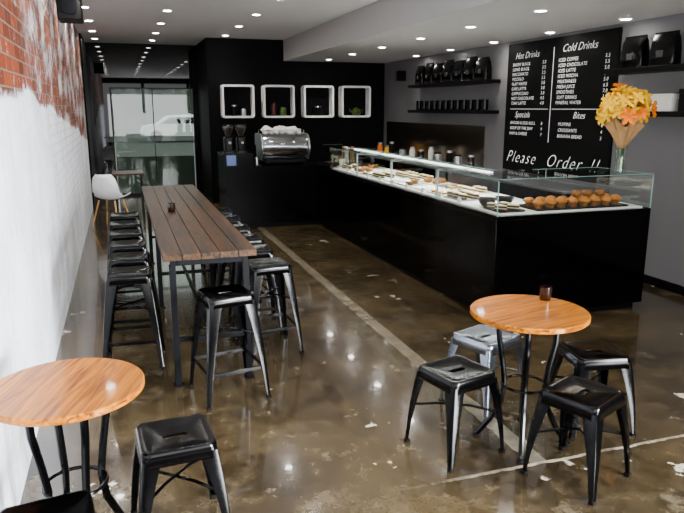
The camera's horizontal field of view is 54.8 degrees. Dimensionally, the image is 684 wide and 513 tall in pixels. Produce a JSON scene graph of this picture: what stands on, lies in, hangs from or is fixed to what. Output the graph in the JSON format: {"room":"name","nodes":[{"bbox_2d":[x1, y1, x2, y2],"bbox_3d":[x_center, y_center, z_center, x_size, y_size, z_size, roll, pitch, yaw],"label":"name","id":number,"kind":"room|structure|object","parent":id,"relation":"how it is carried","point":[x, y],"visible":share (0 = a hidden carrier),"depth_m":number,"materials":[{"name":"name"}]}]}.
{"room":"cafe","nodes":[
{"label":"cafe","id":0,"kind":"room"},
{"bbox_2d":[0,0,92,510],"bbox_3d":[-2.634,-1.079,5.774,0.200,3.130,16.000,-4,13,-18],"label":"wall","id":1,"kind":"structure","parent":0,"point":[46,203],"depth_m":4.38,"materials":[{"name":"paint"}]},
{"bbox_2d":[56,0,83,23],"bbox_3d":[-3.015,-2.753,7.315,0.249,0.280,0.408,-4,13,-18],"label":"ceiling speaker","id":2,"kind":"object","parent":1,"relation":"attached to","point":[68,11],"visible":1,"depth_m":7.15,"materials":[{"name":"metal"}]},
{"bbox_2d":[61,0,77,13],"bbox_3d":[-2.948,-2.711,7.131,0.170,0.170,0.008,-4,13,-18],"label":"grille","id":3,"kind":"object","parent":2,"relation":"attached to","point":[67,6],"depth_m":7.13,"materials":[{"name":"metal"}]},
{"bbox_2d":[79,33,96,207],"bbox_3d":[-4.762,-2.522,12.414,0.030,3.030,1.640,-4,13,-18],"label":"trim","id":4,"kind":"structure","parent":1,"relation":"attached to","point":[81,41],"depth_m":11.94,"materials":[{"name":"black paint"}]},
{"bbox_2d":[85,42,202,192],"bbox_3d":[-4.021,-2.772,13.527,2.155,3.030,0.060,-4,13,-18],"label":"wall","id":5,"kind":"structure","parent":0,"point":[117,65],"depth_m":13.28,"materials":[{"name":"paint"}]},
{"bbox_2d":[109,87,197,195],"bbox_3d":[-3.871,-2.368,13.669,1.640,2.180,0.040,-4,13,-18],"label":"window frame","id":6,"kind":"structure","parent":5,"relation":"attached to","point":[130,194],"depth_m":13.61,"materials":[{"name":"metal"}]},
{"bbox_3d":[-3.871,-2.373,13.668,1.560,2.090,0.010,-4,13,-18],"label":"window","id":7,"kind":"structure","parent":5,"relation":"in","visible":0},
{"bbox_2d":[116,155,195,193],"bbox_3d":[-3.874,-1.722,13.824,1.560,0.750,0.004,-4,13,-18],"label":"window","id":8,"kind":"structure","parent":7,"relation":"attached to","point":[171,170],"depth_m":13.80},
{"bbox_2d":[196,38,211,201],"bbox_3d":[-2.693,-2.696,13.191,0.150,3.030,1.550,-4,13,-18],"label":"wall","id":9,"kind":"structure","parent":0,"point":[200,47],"depth_m":13.08,"materials":[{"name":"black paint"}]},
{"bbox_2d":[74,0,378,44],"bbox_3d":[-0.832,-2.688,6.023,3.595,0.100,16.000,-4,13,-18],"label":"ceiling","id":10,"kind":"structure","parent":0,"point":[189,22],"depth_m":9.45,"materials":[{"name":"paint"}]},
{"bbox_2d":[205,37,384,202],"bbox_3d":[-0.835,-2.635,12.917,3.500,3.030,0.150,-4,13,-18],"label":"wall","id":11,"kind":"structure","parent":0,"point":[257,63],"depth_m":12.63,"materials":[{"name":"black paint"}]},
{"bbox_2d":[220,84,254,117],"bbox_3d":[-1.945,-2.887,12.284,0.600,0.600,0.220,-4,13,-18],"label":"cube","id":12,"kind":"object","parent":11,"relation":"attached to","point":[242,96],"visible":1,"depth_m":12.34,"materials":[{"name":"white paint"}]},
{"bbox_2d":[231,105,237,115],"bbox_3d":[-2.008,-2.719,12.290,0.120,0.200,0.120,-4,13,-18],"label":"canister","id":13,"kind":"object","parent":12,"relation":"on","point":[233,107],"visible":1,"depth_m":12.24,"materials":[{"name":"metal"}]},
{"bbox_2d":[261,85,294,117],"bbox_3d":[-1.214,-2.940,12.520,0.600,0.600,0.220,-4,13,-18],"label":"cube","id":14,"kind":"object","parent":11,"relation":"attached to","point":[282,95],"visible":1,"depth_m":12.57,"materials":[{"name":"white paint"}]},
{"bbox_2d":[271,102,275,115],"bbox_3d":[-1.296,-2.800,12.513,0.090,0.260,0.090,-4,13,-18],"label":"bottle","id":15,"kind":"object","parent":14,"relation":"on","point":[273,105],"visible":1,"depth_m":12.48,"materials":[{"name":"red ceramic"}]},
{"bbox_2d":[301,85,333,117],"bbox_3d":[-0.473,-2.994,12.759,0.600,0.600,0.220,-4,13,-18],"label":"cube","id":16,"kind":"object","parent":11,"relation":"attached to","point":[311,95],"visible":1,"depth_m":12.81,"materials":[{"name":"white paint"}]},
{"bbox_2d":[314,106,321,115],"bbox_3d":[-0.470,-2.821,12.789,0.160,0.180,0.160,-4,13,-18],"label":"canister","id":17,"kind":"object","parent":16,"relation":"on","point":[317,109],"visible":1,"depth_m":12.73,"materials":[{"name":"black metal"}]},
{"bbox_2d":[338,86,370,116],"bbox_3d":[0.248,-3.046,12.992,0.600,0.600,0.220,-4,13,-18],"label":"cube","id":18,"kind":"object","parent":11,"relation":"attached to","point":[349,97],"visible":1,"depth_m":13.05,"materials":[{"name":"white paint"}]},
{"bbox_2d":[349,107,362,115],"bbox_3d":[0.277,-2.868,13.031,0.233,0.165,0.184,4,13,19],"label":"teapot","id":19,"kind":"object","parent":18,"relation":"on","point":[356,112],"visible":1,"depth_m":12.98,"materials":[{"name":"green ceramic"}]},
{"bbox_2d":[20,134,683,512],"bbox_3d":[-5.676,-3.365,23.338,32.001,0.120,51.800,-4,13,-18],"label":"floor","id":20,"kind":"structure","parent":0,"point":[329,435],"depth_m":4.06,"materials":[{"name":"concrete"}]},
{"bbox_2d":[0,490,95,512],"bbox_3d":[-0.974,1.093,2.226,0.384,0.451,0.384,-6,14,-26],"label":"stool","id":21,"kind":"object","parent":20,"relation":"on","point":[81,501],"visible":1,"depth_m":2.27,"materials":[{"name":"black metal"}]},
{"bbox_2d":[0,358,144,512],"bbox_3d":[-1.056,0.856,2.609,0.575,0.745,0.575,1,13,4],"label":"round table","id":22,"kind":"object","parent":20,"relation":"on","point":[56,394],"visible":0.87,"depth_m":2.51,"materials":[{"name":"brown wood"}]},
{"bbox_2d":[92,174,129,228],"bbox_3d":[-3.522,-0.857,10.053,0.475,0.825,0.490,3,13,11],"label":"chair","id":23,"kind":"object","parent":20,"relation":"on","point":[105,187],"visible":0.98,"depth_m":9.84,"materials":[{"name":"white plastic"}]},
{"bbox_2d":[108,220,140,247],"bbox_3d":[-2.157,-0.011,6.629,0.414,0.671,0.414,-4,13,-17],"label":"bar stool","id":24,"kind":"object","parent":20,"relation":"on","point":[124,224],"visible":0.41,"depth_m":6.46,"materials":[{"name":"black metal"}]},
{"bbox_2d":[107,229,142,287],"bbox_3d":[-1.986,0.102,6.129,0.414,0.671,0.414,-4,13,-18],"label":"bar stool","id":25,"kind":"object","parent":20,"relation":"on","point":[126,234],"visible":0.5,"depth_m":5.96,"materials":[{"name":"black metal"}]},
{"bbox_2d":[107,212,143,269],"bbox_3d":[-2.332,-0.128,7.148,0.414,0.671,0.414,-3,13,-13],"label":"bar stool","id":26,"kind":"object","parent":20,"relation":"on","point":[119,216],"visible":0.39,"depth_m":6.97,"materials":[{"name":"black metal"}]},
{"bbox_2d":[109,239,147,304],"bbox_3d":[-1.803,0.213,5.634,0.414,0.671,0.414,-4,13,-16],"label":"bar stool","id":27,"kind":"object","parent":20,"relation":"on","point":[139,245],"visible":0.44,"depth_m":5.50,"materials":[{"name":"black metal"}]},
{"bbox_2d":[112,170,144,217],"bbox_3d":[-3.570,-1.047,11.078,0.500,0.740,0.600,-4,13,-18],"label":"side table","id":28,"kind":"object","parent":20,"relation":"on","point":[126,172],"visible":0.86,"depth_m":10.91,"materials":[{"name":"wood"}]},
{"bbox_2d":[103,266,165,369],"bbox_3d":[-1.486,0.428,4.678,0.414,0.671,0.414,-3,13,-14],"label":"bar stool","id":29,"kind":"object","parent":20,"relation":"on","point":[142,275],"visible":0.89,"depth_m":4.54,"materials":[{"name":"black metal"}]},
{"bbox_2d":[108,251,162,332],"bbox_3d":[-1.637,0.321,5.153,0.414,0.671,0.414,-3,13,-13],"label":"bar stool","id":30,"kind":"object","parent":20,"relation":"on","point":[124,259],"visible":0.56,"depth_m":5.03,"materials":[{"name":"black metal"}]},
{"bbox_2d":[140,114,193,141],"bbox_3d":[-8.906,-7.090,36.411,4.300,1.450,1.800,-4,13,-18],"label":"car","id":31,"kind":"object","parent":20,"relation":"on","point":[169,125],"visible":0.59,"depth_m":35.43,"materials":[{"name":"white paint"}]},
{"bbox_2d":[131,414,229,512],"bbox_3d":[-0.700,0.959,2.818,0.384,0.451,0.384,-5,14,-22],"label":"stool","id":32,"kind":"object","parent":20,"relation":"on","point":[152,452],"visible":1,"depth_m":2.71,"materials":[{"name":"black metal"}]},
{"bbox_2d":[142,184,256,387],"bbox_3d":[-1.428,0.010,6.013,0.579,0.900,3.868,-4,13,-18],"label":"table","id":33,"kind":"object","parent":20,"relation":"on","point":[196,233],"visible":0.8,"depth_m":4.71,"materials":[{"name":"wood"}]},
{"bbox_2d":[167,203,174,211],"bbox_3d":[-1.481,-0.425,5.729,0.068,0.075,0.068,-4,13,-18],"label":"candle holder","id":34,"kind":"object","parent":33,"relation":"on","point":[171,206],"visible":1,"depth_m":5.70,"materials":[{"name":"brown glass"}]},
{"bbox_2d":[201,208,232,273],"bbox_3d":[-1.382,-0.192,7.434,0.414,0.671,0.414,-3,13,-15],"label":"bar stool","id":35,"kind":"object","parent":20,"relation":"on","point":[224,211],"visible":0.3,"depth_m":7.26,"materials":[{"name":"black metal"}]},
{"bbox_2d":[208,215,240,285],"bbox_3d":[-1.203,-0.076,6.917,0.414,0.671,0.414,-3,13,-12],"label":"bar stool","id":36,"kind":"object","parent":20,"relation":"on","point":[233,219],"visible":0.21,"depth_m":6.77,"materials":[{"name":"black metal"}]},
{"bbox_2d":[189,284,270,410],"bbox_3d":[-0.724,0.542,4.173,0.414,0.671,0.414,-7,14,-28],"label":"bar stool","id":37,"kind":"object","parent":20,"relation":"on","point":[236,296],"visible":0.99,"depth_m":4.07,"materials":[{"name":"black metal"}]},
{"bbox_2d":[214,224,250,285],"bbox_3d":[-1.038,0.042,6.394,0.414,0.671,0.414,-4,13,-16],"label":"bar stool","id":38,"kind":"object","parent":20,"relation":"on","point":[242,228],"visible":0.28,"depth_m":6.25,"materials":[{"name":"black metal"}]},
{"bbox_2d":[218,151,254,227],"bbox_3d":[-1.628,-1.037,10.168,0.428,1.120,0.710,-4,13,-18],"label":"base cabinet","id":39,"kind":"object","parent":20,"relation":"on","point":[235,170],"visible":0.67,"depth_m":9.84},
{"bbox_2d":[222,125,235,152],"bbox_3d":[-1.715,-1.778,9.964,0.180,0.415,0.263,-4,13,-18],"label":"coffee grinder","id":40,"kind":"object","parent":39,"relation":"on","point":[228,143],"visible":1,"depth_m":9.92,"materials":[{"name":"black plastic"}]},
{"bbox_2d":[234,125,247,152],"bbox_3d":[-1.541,-1.802,10.072,0.180,0.415,0.263,-4,13,-18],"label":"coffee grinder","id":41,"kind":"object","parent":39,"relation":"on","point":[240,139],"visible":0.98,"depth_m":10.02,"materials":[{"name":"black plastic"}]},
{"bbox_2d":[219,233,271,318],"bbox_3d":[-0.867,0.154,5.895,0.414,0.671,0.414,-6,14,-24],"label":"bar stool","id":42,"kind":"object","parent":20,"relation":"on","point":[254,239],"visible":0.33,"depth_m":5.85,"materials":[{"name":"black metal"}]},
{"bbox_2d":[228,244,282,336],"bbox_3d":[-0.724,0.260,5.427,0.414,0.671,0.414,-3,13,-14],"label":"bar stool","id":43,"kind":"object","parent":20,"relation":"on","point":[262,250],"visible":0.52,"depth_m":5.31,"materials":[{"name":"black metal"}]},
{"bbox_2d":[236,257,303,360],"bbox_3d":[-0.552,0.367,4.948,0.414,0.671,0.414,-5,14,-22],"label":"bar stool","id":44,"kind":"object","parent":20,"relation":"on","point":[281,269],"visible":0.8,"depth_m":4.84,"materials":[{"name":"black metal"}]},
{"bbox_2d":[254,160,366,226],"bbox_3d":[-0.570,-1.023,10.536,1.800,0.930,0.700,-4,13,-18],"label":"counter","id":45,"kind":"object","parent":20,"relation":"on","point":[286,194],"depth_m":10.09,"materials":[{"name":"wood"}]},
{"bbox_2d":[255,130,309,165],"bbox_3d":[-0.938,-1.703,10.248,0.744,0.524,0.643,-4,13,-18],"label":"espresso machine","id":46,"kind":"object","parent":45,"relation":"on","point":[280,147],"visible":0.96,"depth_m":10.00,"materials":[{"name":"silver metal"}]},
{"bbox_2d":[260,125,298,133],"bbox_3d":[-0.961,-1.945,10.168,0.563,0.144,0.292,-4,13,-18],"label":"cloth","id":47,"kind":"object","parent":46,"relation":"on","point":[281,128],"visible":0.97,"depth_m":10.10,"materials":[{"name":"white fabric"}]},
{"bbox_2d":[254,160,366,167],"bbox_3d":[-0.570,-1.462,10.437,1.800,0.030,0.700,-4,13,-18],"label":"countertop","id":48,"kind":"structure","parent":45,"relation":"on","point":[307,163],"depth_m":10.18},
{"bbox_2d":[322,144,342,163],"bbox_3d":[-0.153,-1.617,10.382,0.320,0.298,0.160,-4,13,-18],"label":"cash register","id":49,"kind":"object","parent":45,"relation":"on","point":[326,151],"visible":0.84,"depth_m":10.35,"materials":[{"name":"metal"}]},
{"bbox_2d":[404,355,504,472],"bbox_3d":[0.601,0.805,3.505,0.384,0.451,0.384,-8,15,-31],"label":"stool","id":50,"kind":"object","parent":20,"relation":"on","point":[457,375],"visible":1,"depth_m":3.41,"materials":[{"name":"black metal"}]},
{"bbox_2d":[358,155,607,198],"bbox_3d":[1.633,-0.972,10.377,0.598,0.900,6.600,-4,13,-18],"label":"bench","id":51,"kind":"object","parent":20,"relation":"on","point":[517,187],"visible":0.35,"depth_m":8.59,"materials":[{"name":"black laminate"}]},
{"bbox_2d":[428,147,433,159],"bbox_3d":[1.457,-1.663,10.809,0.090,0.260,0.090,-4,13,-18],"label":"canister","id":52,"kind":"object","parent":51,"relation":"on","point":[430,151],"visible":0.77,"depth_m":10.77,"materials":[{"name":"white paper"}]},
{"bbox_2d":[433,152,441,164],"bbox_3d":[1.508,-1.545,10.421,0.140,0.200,0.140,-4,13,-18],"label":"canister","id":53,"kind":"object","parent":51,"relation":"on","point":[437,155],"visible":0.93,"depth_m":10.36,"materials":[{"name":"ceramic"}]},
{"bbox_2d":[446,151,452,166],"bbox_3d":[1.653,-1.506,10.156,0.100,0.240,0.100,-4,13,-18],"label":"canister","id":54,"kind":"object","parent":51,"relation":"on","point":[449,156],"visible":0.86,"depth_m":10.11,"materials":[{"name":"metal"}]},
{"bbox_2d":[454,154,461,165],"bbox_3d":[1.734,-1.423,9.878,0.120,0.200,0.120,-4,13,-18],"label":"canister","id":55,"kind":"object","parent":51,"relation":"on","point":[457,159],"visible":0.85,"depth_m":9.83,"materials":[{"name":"metal"}]},
{"bbox_2d":[467,155,474,170],"bbox_3d":[1.858,-1.349,9.505,0.100,0.220,0.100,-4,13,-18],"label":"canister","id":56,"kind":"object","parent":51,"relation":"on","point":[471,160],"visible":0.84,"depth_m":9.46,"materials":[{"name":"brown glass"}]},
{"bbox_2d":[438,324,527,420],"bbox_3d":[0.868,0.688,4.023,0.384,0.451,0.384,-10,16,-37],"label":"stool","id":57,"kind":"object","parent":20,"relation":"on","point":[481,339],"visible":0.62,"depth_m":3.92,"materials":[{"name":"metal"}]},
{"bbox_2d":[318,147,653,311],"bbox_3d":[1.178,-0.610,8.037,1.550,1.222,5.160,-4,13,-18],"label":"display counter","id":58,"kind":"object","parent":20,"relation":"on","point":[592,259],"depth_m":5.87,"materials":[{"name":"black laminate"}]},
{"bbox_2d":[382,178,409,182],"bbox_3d":[0.661,-0.906,7.859,0.280,0.014,0.360,-4,13,-18],"label":"tray","id":59,"kind":"object","parent":58,"relation":"on","point":[386,179],"visible":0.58,"depth_m":7.91,"materials":[{"name":"white ceramic"}]},
{"bbox_2d":[395,182,428,186],"bbox_3d":[0.790,-0.821,7.479,0.280,0.014,0.360,-4,13,-18],"label":"tray","id":60,"kind":"object","parent":58,"relation":"on","point":[399,183],"visible":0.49,"depth_m":7.46,"materials":[{"name":"ceramic"}]},
{"bbox_2d":[409,185,445,190],"bbox_3d":[0.919,-0.735,7.100,0.280,0.014,0.360,-4,13,-18],"label":"tray","id":61,"kind":"object","parent":58,"relation":"on","point":[426,187],"visible":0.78,"depth_m":7.18,"materials":[{"name":"white ceramic"}]},
{"bbox_2d":[420,181,454,185],"bbox_3d":[1.093,-0.843,7.578,0.280,0.014,0.360,-4,13,-18],"label":"tray","id":62,"kind":"object","parent":58,"relation":"on","point":[430,183],"visible":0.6,"depth_m":7.54,"materials":[{"name":"white ceramic"}]},
{"bbox_2d":[318,164,650,219],"bbox_3d":[1.178,-0.897,7.972,1.550,0.030,5.160,-4,13,-18],"label":"countertop","id":63,"kind":"structure","parent":58,"relation":"on","point":[327,167],"depth_m":5.78,"materials":[{"name":"stone"}]},
{"bbox_2d":[478,197,496,205],"bbox_3d":[1.286,-0.484,5.856,0.170,0.070,0.170,-4,13,-18],"label":"bowl","id":64,"kind":"object","parent":58,"relation":"on","point":[483,201],"visible":0.74,"depth_m":5.81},
{"bbox_2d":[480,193,514,198],"bbox_3d":[1.480,-0.587,6.438,0.280,0.014,0.360,-4,13,-18],"label":"tray","id":65,"kind":"object","parent":58,"relation":"on","point":[483,194],"visible":0.48,"depth_m":6.53,"materials":[{"name":"ceramic"}]},
{"bbox_2d":[483,206,524,212],"bbox_3d":[1.377,-0.403,5.624,0.260,0.014,0.300,-4,13,-18],"label":"tray","id":66,"kind":"object","parent":58,"relation":"on","point":[484,207],"visible":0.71,"depth_m":5.52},
{"bbox_2d":[495,204,506,210],"bbox_3d":[1.342,-0.408,5.542,0.063,0.050,0.099,-11,17,-40],"label":"cake slice","id":67,"kind":"object","parent":66,"relation":"on","point":[501,207],"visible":0.98,"depth_m":5.53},
{"bbox_2d":[507,203,518,210],"bbox_3d":[1.456,-0.416,5.579,0.063,0.050,0.099,-11,17,-40],"label":"cake slice","id":68,"kind":"object","parent":66,"relation":"on","point":[515,207],"visible":0.98,"depth_m":5.57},
{"bbox_2d":[495,196,513,202],"bbox_3d":[1.460,-0.501,5.933,0.170,0.070,0.170,-4,13,-18],"label":"bowl","id":69,"kind":"object","parent":58,"relation":"on","point":[509,199],"visible":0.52,"depth_m":5.88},
{"bbox_2d":[517,202,628,210],"bbox_3d":[2.039,-0.454,5.848,0.960,0.014,0.340,-4,13,-18],"label":"tray","id":70,"kind":"object","parent":58,"relation":"on","point":[567,207],"visible":0.5,"depth_m":5.74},
{"bbox_2d":[523,197,534,206],"bbox_3d":[1.637,-0.479,5.778,0.101,0.085,0.102,7,14,28],"label":"muffin","id":71,"kind":"object","parent":70,"relation":"on","point":[528,201],"visible":0.89,"depth_m":5.75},
{"bbox_2d":[533,200,543,208],"bbox_3d":[1.681,-0.448,5.653,0.095,0.080,0.095,-12,18,-43],"label":"muffin","id":72,"kind":"object","parent":70,"relation":"on","point":[538,204],"visible":0.97,"depth_m":5.62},
{"bbox_2d":[544,198,556,208],"bbox_3d":[1.797,-0.458,5.680,0.106,0.089,0.105,8,15,32],"label":"muffin","id":73,"kind":"object","parent":70,"relation":"on","point":[550,203],"visible":1,"depth_m":5.65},
{"bbox_2d":[555,197,567,207],"bbox_3d":[1.898,-0.470,5.723,0.109,0.092,0.110,5,14,21],"label":"muffin","id":74,"kind":"object","parent":70,"relation":"on","point":[561,201],"visible":0.88,"depth_m":5.69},
{"bbox_2d":[567,197,578,207],"bbox_3d":[2.009,-0.473,5.753,0.101,0.085,0.101,7,14,28],"label":"muffin","id":75,"kind":"object","parent":70,"relation":"on","point":[572,202],"visible":0.98,"depth_m":5.72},
{"bbox_2d":[571,190,581,196],"bbox_3d":[2.064,-0.554,5.811,0.100,0.064,0.086,-5,13,-20],"label":"muffin","id":76,"kind":"object","parent":70,"relation":"on","point":[576,193],"visible":0.98,"depth_m":5.78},
{"bbox_2d":[578,197,589,206],"bbox_3d":[2.123,-0.482,5.787,0.104,0.088,0.104,1,13,6],"label":"muffin","id":77,"kind":"object","parent":70,"relation":"on","point":[583,201],"visible":0.98,"depth_m":5.75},
{"bbox_2d":[588,195,600,205],"bbox_3d":[2.229,-0.494,5.832,0.110,0.092,0.110,-1,13,-3],"label":"muffin","id":78,"kind":"object","parent":70,"relation":"on","point":[594,200],"visible":0.92,"depth_m":5.80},
{"bbox_2d":[582,189,592,196],"bbox_3d":[2.176,-0.564,5.853,0.100,0.064,0.086,7,15,29],"label":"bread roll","id":79,"kind":"object","parent":78,"relation":"on","point":[586,192],"visible":0.97,"depth_m":5.82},
{"bbox_2d":[600,195,611,205],"bbox_3d":[2.342,-0.497,5.856,0.104,0.088,0.104,-5,14,-21],"label":"muffin","id":80,"kind":"object","parent":70,"relation":"on","point":[605,200],"visible":0.94,"depth_m":5.83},
{"bbox_2d":[594,189,604,195],"bbox_3d":[2.295,-0.569,5.878,0.100,0.064,0.086,1,13,4],"label":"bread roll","id":81,"kind":"object","parent":80,"relation":"on","point":[599,192],"visible":1,"depth_m":5.85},
{"bbox_2d":[610,194,621,204],"bbox_3d":[2.445,-0.511,5.907,0.110,0.092,0.109,-1,13,-5],"label":"muffin","id":82,"kind":"object","parent":70,"relation":"on","point":[616,198],"visible":0.87,"depth_m":5.87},
{"bbox_3d":[2.482,-0.871,5.883,0.112,0.240,0.112,-4,13,-18],"label":"vase","id":83,"kind":"object","parent":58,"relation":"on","visible":0},
{"bbox_2d":[595,83,657,169],"bbox_3d":[2.489,-1.141,5.810,0.477,0.752,0.516,1,13,5],"label":"bouquet","id":84,"kind":"object","parent":83,"relation":"in","point":[631,100],"visible":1,"depth_m":5.71,"materials":[{"name":"yellow plant"}]},
{"bbox_2d":[470,294,590,463],"bbox_3d":[0.982,0.645,3.545,0.609,0.745,0.609,5,14,23],"label":"round table","id":85,"kind":"object","parent":20,"relation":"on","point":[529,315],"visible":0.89,"depth_m":3.44,"materials":[{"name":"brown wood"}]},
{"bbox_2d":[539,285,551,300],"bbox_3d":[1.123,0.203,3.644,0.068,0.075,0.068,-4,13,-18],"label":"candle holder","id":86,"kind":"object","parent":85,"relation":"on","point":[545,291],"visible":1,"depth_m":3.62,"materials":[{"name":"brown glass"}]},
{"bbox_2d":[521,375,630,505],"bbox_3d":[1.162,0.866,3.234,0.384,0.451,0.384,-11,17,-41],"label":"stool","id":87,"kind":"object","parent":20,"relation":"on","point":[601,400],"visible":1,"depth_m":3.17,"materials":[{"name":"black metal"}]},
{"bbox_2d":[548,340,636,439],"bbox_3d":[1.424,0.743,3.781,0.384,0.451,0.384,-1,13,-6],"label":"stool","id":88,"kind":"object","parent":20,"relation":"on","point":[586,356],"visible":0.76,"depth_m":3.65,"materials":[{"name":"black metal"}]},
{"bbox_2d":[283,0,683,62],"bbox_3d":[2.119,-2.520,6.145,2.060,0.480,14.300,-4,13,-18],"label":"ceiling","id":89,"kind":"structure","parent":0,"point":[395,25],"depth_m":7.54,"materials":[{"name":"paint"}]},
{"bbox_2d":[383,13,683,285],"bbox_3d":[3.160,-1.326,6.875,0.200,3.130,14.500,-4,13,-18],"label":"wall","id":90,"kind":"structure","parent":0,"point":[657,149],"depth_m":6.87,"materials":[{"name":"grey paint"}]},
{"bbox_2d":[396,71,405,80],"bbox_3d":[1.094,-3.351,12.250,0.144,0.180,0.140,-4,13,-18],"label":"wall speaker","id":91,"kind":"object","parent":90,"relation":"attached to","point":[400,75],"visible":1,"depth_m":12.19,"materials":[{"name":"metal"}]},
{"bbox_2d":[386,121,485,168],"bbox_3d":[1.500,-2.004,11.503,0.016,0.619,3.800,-4,13,-18],"label":"backsplash","id":92,"kind":"structure","parent":90,"relation":"attached to","point":[464,140],"depth_m":11.01,"materials":[{"name":"metal"}]},
{"bbox_2d":[408,110,498,113],"bbox_3d":[1.683,-2.294,10.447,0.279,0.050,2.550,-4,13,-18],"label":"wall shelf","id":93,"kind":"object","parent":90,"relation":"attached to","point":[409,111],"visible":0.89,"depth_m":9.82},
{"bbox_2d":[454,100,460,109],"bbox_3d":[1.773,-2.321,10.113,0.109,0.150,0.128,4,13,17],"label":"mug","id":94,"kind":"object","parent":93,"relation":"on","point":[457,103],"visible":0.91,"depth_m":10.08,"materials":[{"name":"black ceramic"}]},
{"bbox_2d":[467,100,473,109],"bbox_3d":[1.899,-2.238,9.742,0.109,0.150,0.128,4,13,17],"label":"mug","id":95,"kind":"object","parent":93,"relation":"on","point":[470,103],"visible":0.83,"depth_m":9.71,"materials":[{"name":"black ceramic"}]},
{"bbox_2d":[474,99,480,109],"bbox_3d":[1.962,-2.196,9.557,0.109,0.150,0.128,4,13,17],"label":"mug","id":96,"kind":"object","parent":93,"relation":"on","point":[477,102],"visible":0.85,"depth_m":9.52,"materials":[{"name":"black ceramic"}]},
{"bbox_2d":[481,99,488,109],"bbox_3d":[2.025,-2.155,9.372,0.109,0.150,0.128,4,13,17],"label":"mug","id":97,"kind":"object","parent":93,"relation":"on","point":[484,102],"visible":0.94,"depth_m":9.34,"materials":[{"name":"black ceramic"}]},
{"bbox_2d":[408,79,500,87],"bbox_3d":[1.683,-2.704,10.355,0.279,0.050,2.550,-4,13,-18],"label":"wall shelf","id":98,"kind":"object","parent":90,"relation":"attached to","point":[479,81],"visible":1,"depth_m":9.85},
{"bbox_2d":[415,65,424,83],"bbox_3d":[1.350,-3.092,11.262,0.130,0.310,0.316,-3,13,-13],"label":"coffee bag","id":99,"kind":"object","parent":98,"relation":"on","point":[419,76],"visible":0.74,"depth_m":11.18,"materials":[{"name":"black plastic"}]},
{"bbox_2d":[423,62,434,83],"bbox_3d":[1.458,-3.035,10.939,0.130,0.340,0.316,-3,13,-15],"label":"coffee bag","id":100,"kind":"object","parent":98,"relation":"on","point":[429,67],"visible":0.75,"depth_m":10.88,"materials":[{"name":"black plastic"}]},
{"bbox_2d":[432,63,443,82],"bbox_3d":[1.567,-2.949,10.622,0.130,0.310,0.316,-5,13,-20],"label":"coffee bag","id":101,"kind":"object","parent":98,"relation":"on","point":[437,70],"visible":0.74,"depth_m":10.58,"materials":[{"name":"black plastic"}]},
{"bbox_2d":[442,59,454,81],"bbox_3d":[1.675,-2.891,10.300,0.130,0.340,0.316,-4,13,-17],"label":"coffee bag","id":102,"kind":"object","parent":98,"relation":"on","point":[447,71],"visible":0.77,"depth_m":10.24,"materials":[{"name":"black plastic"}]},
{"bbox_2d":[452,60,464,81],"bbox_3d":[1.784,-2.805,9.983,0.130,0.310,0.316,-4,13,-16],"label":"coffee bag","id":103,"kind":"object","parent":98,"relation":"on","point":[457,75],"visible":0.75,"depth_m":9.93,"materials":[{"name":"black plastic"}]},
{"bbox_2d":[463,56,477,80],"bbox_3d":[1.892,-2.748,9.661,0.130,0.340,0.316,-4,13,-19],"label":"coffee bag","id":104,"kind":"object","parent":98,"relation":"on","point":[470,63],"visible":0.75,"depth_m":9.61,"materials":[{"name":"black plastic"}]},
{"bbox_2d":[474,56,491,79],"bbox_3d":[2.001,-2.661,9.344,0.130,0.310,0.316,-4,13,-17],"label":"coffee bag","id":105,"kind":"object","parent":98,"relation":"on","point":[483,69],"visible":0.88,"depth_m":9.24,"materials":[{"name":"black plastic"}]},
{"bbox_2d":[503,27,622,184],"bbox_3d":[2.603,-1.824,8.107,0.034,1.660,2.140,-4,13,-18],"label":"menu board","id":106,"kind":"object","parent":90,"relation":"attached to","point":[556,87],"visible":0.98,"depth_m":7.94,"materials":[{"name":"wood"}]},
{"bbox_2d":[604,63,683,74],"bbox_3d":[3.058,-1.792,6.303,0.279,0.050,1.300,-4,13,-18],"label":"wall shelf","id":107,"kind":"object","parent":90,"relation":"attached to","point":[670,67],"visible":1,"depth_m":6.34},
{"bbox_2d":[619,34,649,67],"bbox_3d":[2.932,-2.044,6.603,0.139,0.310,0.306,-4,13,-18],"label":"coffee bag","id":108,"kind":"object","parent":107,"relation":"on","point":[635,52],"visible":0.87,"depth_m":6.53,"materials":[{"name":"black plastic"}]},
{"bbox_2d":[648,30,681,65],"bbox_3d":[3.057,-1.961,6.233,0.139,0.310,0.306,-4,13,-18],"label":"coffee bag","id":109,"kind":"object","parent":107,"relation":"on","point":[666,47],"visible":0.89,"depth_m":6.16,"materials":[{"name":"black plastic"}]},
{"bbox_2d":[643,274,683,295],"bbox_3d":[3.090,0.185,7.083,0.015,0.090,14.300,-4,13,-18],"label":"baseboard","id":110,"kind":"structure","parent":90,"relation":"attached to","point":[672,287],"depth_m":6.63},
{"bbox_2d":[650,111,683,116],"bbox_3d":[3.113,-1.346,6.233,0.279,0.050,0.950,-4,13,-18],"label":"wall shelf","id":111,"kind":"object","parent":90,"relation":"attached to","point":[659,113],"visible":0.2,"depth_m":6.09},
{"bbox_2d":[650,94,678,110],"bbox_3d":[3.090,-1.457,6.249,0.208,0.160,0.268,-4,13,-18],"label":"box","id":112,"kind":"object","parent":111,"relation":"on","point":[666,102],"visible":0.76,"depth_m":6.14,"materials":[{"name":"white paper"}]},
{"bbox_2d":[678,89,683,110],"bbox_3d":[3.197,-1.406,5.930,0.208,0.200,0.248,-4,13,-18],"label":"box","id":113,"kind":"object","parent":111,"relation":"on","point":[681,91],"visible":1,"depth_m":5.98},
{"label":"outside","id":114,"kind":"structure","parent":0,"visible":0},
{"bbox_2d":[110,89,192,134],"bbox_3d":[-13.582,-10.898,46.115,32.000,4.620,0.500,-4,13,-18],"label":"wall","id":115,"kind":"structure","parent":114,"point":[132,109],"depth_m":45.93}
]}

